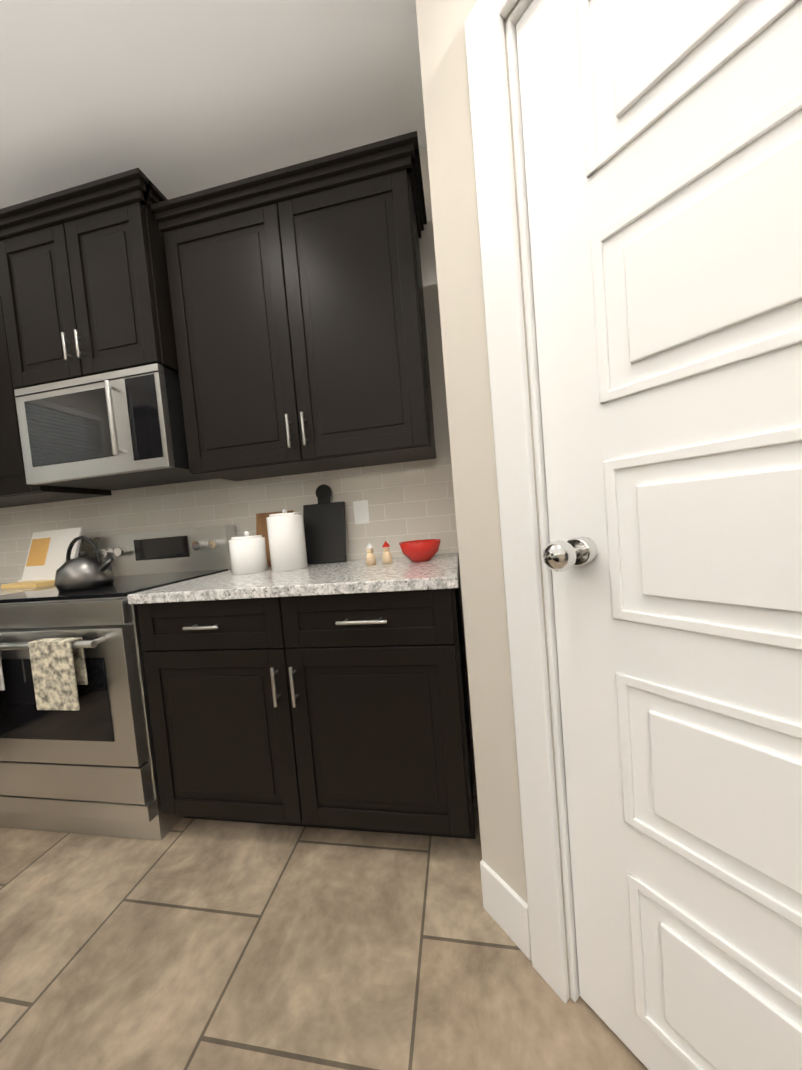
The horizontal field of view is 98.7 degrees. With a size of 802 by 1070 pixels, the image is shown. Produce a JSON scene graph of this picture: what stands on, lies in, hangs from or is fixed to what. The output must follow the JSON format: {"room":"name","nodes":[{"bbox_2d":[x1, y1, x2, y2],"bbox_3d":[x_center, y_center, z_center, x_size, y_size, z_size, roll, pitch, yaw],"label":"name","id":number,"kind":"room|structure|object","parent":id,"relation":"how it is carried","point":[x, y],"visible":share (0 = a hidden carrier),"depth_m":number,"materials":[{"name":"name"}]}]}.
{"room":"kitchen","nodes":[
{"label":"kitchen","id":0,"kind":"room"},
{"bbox_2d":[0,0,426,208],"bbox_3d":[-1.272,-1.522,-1.861,5.260,0.100,7.440,-4,3,10],"label":"ceiling","id":1,"kind":"structure","parent":0,"point":[170,99],"depth_m":1.27,"materials":[{"name":"white paint"}]},
{"bbox_2d":[10,149,472,738],"bbox_3d":[-0.487,-0.322,1.794,5.140,2.740,0.120,-4,3,10],"label":"wall","id":2,"kind":"structure","parent":0,"point":[434,343],"depth_m":1.59,"materials":[{"name":"beige paint"}]},
{"bbox_2d":[0,203,91,382],"bbox_3d":[-1.490,-0.997,1.656,0.439,0.656,0.399,-4,3,10],"label":"upper cabinet","id":3,"kind":"object","parent":2,"relation":"attached to","point":[44,320],"depth_m":1.46,"materials":[{"name":"black wood"}]},
{"bbox_2d":[0,371,110,506],"bbox_3d":[-2.103,-0.693,1.813,0.846,1.030,0.327,-4,3,10],"label":"upper cabinet","id":4,"kind":"object","parent":2,"relation":"attached to","point":[11,493],"depth_m":1.63,"materials":[{"name":"black wood"}]},
{"bbox_2d":[4,355,208,490],"bbox_3d":[-1.292,-0.471,1.653,0.730,0.415,0.399,-4,3,10],"label":"microwave","id":5,"kind":"object","parent":2,"relation":"attached to","point":[114,427],"depth_m":1.46,"materials":[{"name":"silver metal"}]},
{"bbox_2d":[72,183,171,370],"bbox_3d":[-1.151,-1.023,1.597,0.372,0.656,0.399,-4,3,10],"label":"upper cabinet","id":6,"kind":"object","parent":2,"relation":"attached to","point":[118,236],"depth_m":1.40,"materials":[{"name":"black wood"}]},
{"bbox_2d":[0,457,457,582],"bbox_3d":[-1.374,-0.040,1.897,3.320,0.500,0.004,-4,3,10],"label":"backsplash","id":7,"kind":"structure","parent":2,"relation":"attached to","point":[411,501],"depth_m":1.76,"materials":[{"name":"tile"}]},
{"bbox_2d":[353,500,369,524],"bbox_3d":[-0.194,-0.111,1.687,0.075,0.115,0.009,-4,3,10],"label":"outlet","id":8,"kind":"object","parent":7,"relation":"attached to","point":[361,512],"visible":0.48,"depth_m":1.67,"materials":[{"name":"white plastic"}]},
{"bbox_2d":[156,151,435,480],"bbox_3d":[-0.415,-0.824,1.521,1.040,1.030,0.327,-4,3,10],"label":"upper cabinet","id":9,"kind":"object","parent":2,"relation":"attached to","point":[266,325],"depth_m":1.36,"materials":[{"name":"black wood"}]},
{"bbox_2d":[0,739,647,1069],"bbox_3d":[-1.035,1.280,-1.739,5.020,0.050,7.200,-4,3,10],"label":"floor","id":10,"kind":"structure","parent":0,"point":[191,944],"depth_m":0.88,"materials":[{"name":"tile"}]},
{"bbox_2d":[0,567,231,839],"bbox_3d":[-1.239,0.676,1.564,0.912,0.900,0.635,-4,3,10],"label":"range","id":11,"kind":"object","parent":10,"relation":"on","point":[84,744],"depth_m":1.23,"materials":[{"name":"silver metal"}]},
{"bbox_2d":[0,583,47,590],"bbox_3d":[-2.343,0.317,1.752,1.402,0.035,0.641,-4,3,10],"label":"countertop","id":12,"kind":"structure","parent":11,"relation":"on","point":[15,589],"depth_m":1.67,"materials":[{"name":"beige stone"}]},
{"bbox_2d":[1,527,82,588],"bbox_3d":[-1.862,0.117,1.772,0.400,0.278,0.191,-4,3,18],"label":"cookbook","id":13,"kind":"object","parent":12,"relation":"on","point":[46,557],"visible":0.77,"depth_m":1.81,"materials":[{"name":"white paper"}]},
{"bbox_2d":[85,538,98,556],"bbox_3d":[-1.665,0.125,1.906,0.068,0.218,0.066,-4,3,10],"label":"glass bottle","id":14,"kind":"object","parent":12,"relation":"on","point":[96,541],"depth_m":1.91,"materials":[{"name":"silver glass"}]},
{"bbox_2d":[152,591,474,838],"bbox_3d":[-0.302,0.614,1.438,1.117,0.875,0.617,-4,3,10],"label":"base cabinet","id":15,"kind":"object","parent":10,"relation":"on","point":[344,712],"depth_m":1.12,"materials":[{"name":"black wood"}]},
{"bbox_2d":[0,567,227,598],"bbox_3d":[-1.275,0.220,1.556,0.742,0.015,0.590,-4,3,10],"label":"cooktop","id":16,"kind":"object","parent":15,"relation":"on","point":[146,578],"depth_m":1.46,"materials":[{"name":"black glass"}]},
{"bbox_2d":[54,536,114,591],"bbox_3d":[-1.305,0.110,1.438,0.239,0.217,0.190,-4,3,10],"label":"kettle","id":17,"kind":"object","parent":16,"relation":"on","point":[83,571],"visible":1,"depth_m":1.39,"materials":[{"name":"silver metal"}]},
{"bbox_2d":[148,553,458,602],"bbox_3d":[-0.336,0.162,1.406,1.128,0.035,0.641,-4,3,10],"label":"countertop","id":18,"kind":"structure","parent":15,"relation":"on","point":[440,573],"depth_m":1.15,"materials":[{"name":"grey stone"}]},
{"bbox_2d":[229,531,262,574],"bbox_3d":[-0.686,0.074,1.551,0.148,0.184,0.148,-5,2,1],"label":"canister","id":19,"kind":"object","parent":18,"relation":"on","point":[245,552],"depth_m":1.49,"materials":[{"name":"white ceramic"}]},
{"bbox_2d":[256,510,293,565],"bbox_3d":[-0.627,0.019,1.718,0.200,0.268,0.057,-4,3,10],"label":"cutting board","id":20,"kind":"object","parent":18,"relation":"on","point":[261,522],"depth_m":1.73,"materials":[{"name":"brown wood"}]},
{"bbox_2d":[259,509,307,571],"bbox_3d":[-0.509,0.017,1.538,0.154,0.269,0.154,-5,2,1],"label":"canister","id":21,"kind":"object","parent":18,"relation":"on","point":[286,539],"depth_m":1.47,"materials":[{"name":"white ceramic"}]},
{"bbox_2d":[303,484,346,563],"bbox_3d":[-0.372,-0.057,1.668,0.210,0.381,0.082,-4,3,10],"label":"cutting board","id":22,"kind":"object","parent":18,"relation":"on","point":[324,528],"depth_m":1.65,"materials":[{"name":"black wood"}]},
{"bbox_2d":[366,542,375,565],"bbox_3d":[-0.128,0.077,1.431,0.044,0.095,0.042,-4,3,10],"label":"figurine","id":23,"kind":"object","parent":18,"relation":"on","point":[370,559],"depth_m":1.42,"materials":[{"name":"beige wood"}]},
{"bbox_2d":[382,541,392,563],"bbox_3d":[-0.061,0.071,1.440,0.044,0.095,0.042,-4,3,10],"label":"figurine","id":24,"kind":"object","parent":18,"relation":"on","point":[386,558],"depth_m":1.43,"materials":[{"name":"beige wood"}]},
{"bbox_2d":[399,539,440,561],"bbox_3d":[0.081,0.066,1.436,0.176,0.081,0.176,-4,3,10],"label":"bowl","id":25,"kind":"object","parent":18,"relation":"on","point":[420,550],"visible":1,"depth_m":1.38,"materials":[{"name":"red ceramic"}]},
{"bbox_2d":[416,0,570,997],"bbox_3d":[0.944,-0.395,0.685,1.700,2.740,1.580,-4,3,10],"label":"wall","id":26,"kind":"structure","parent":0,"point":[444,71],"depth_m":0.84,"materials":[{"name":"beige paint"}]},
{"bbox_2d":[480,860,531,960],"bbox_3d":[-1.102,1.209,-2.098,5.020,0.135,6.479,-4,3,10],"label":"baseboard","id":27,"kind":"structure","parent":26,"relation":"attached to","point":[505,905],"depth_m":0.88,"materials":[{"name":"white wood"}]},
{"bbox_2d":[464,0,579,1003],"bbox_3d":[0.572,-0.041,0.381,0.118,2.125,1.050,-7,3,-35],"label":"door frame","id":28,"kind":"structure","parent":26,"relation":"attached to","point":[491,137],"depth_m":0.73,"materials":[{"name":"white wood"}]},
{"bbox_2d":[516,0,801,1069],"bbox_3d":[0.524,0.009,0.337,0.149,2.012,0.859,-7,3,-35],"label":"door leaf","id":29,"kind":"structure","parent":26,"relation":"in","point":[662,146],"depth_m":0.53,"materials":[{"name":"white painted wood"},{"name":"chrome"}]}
]}

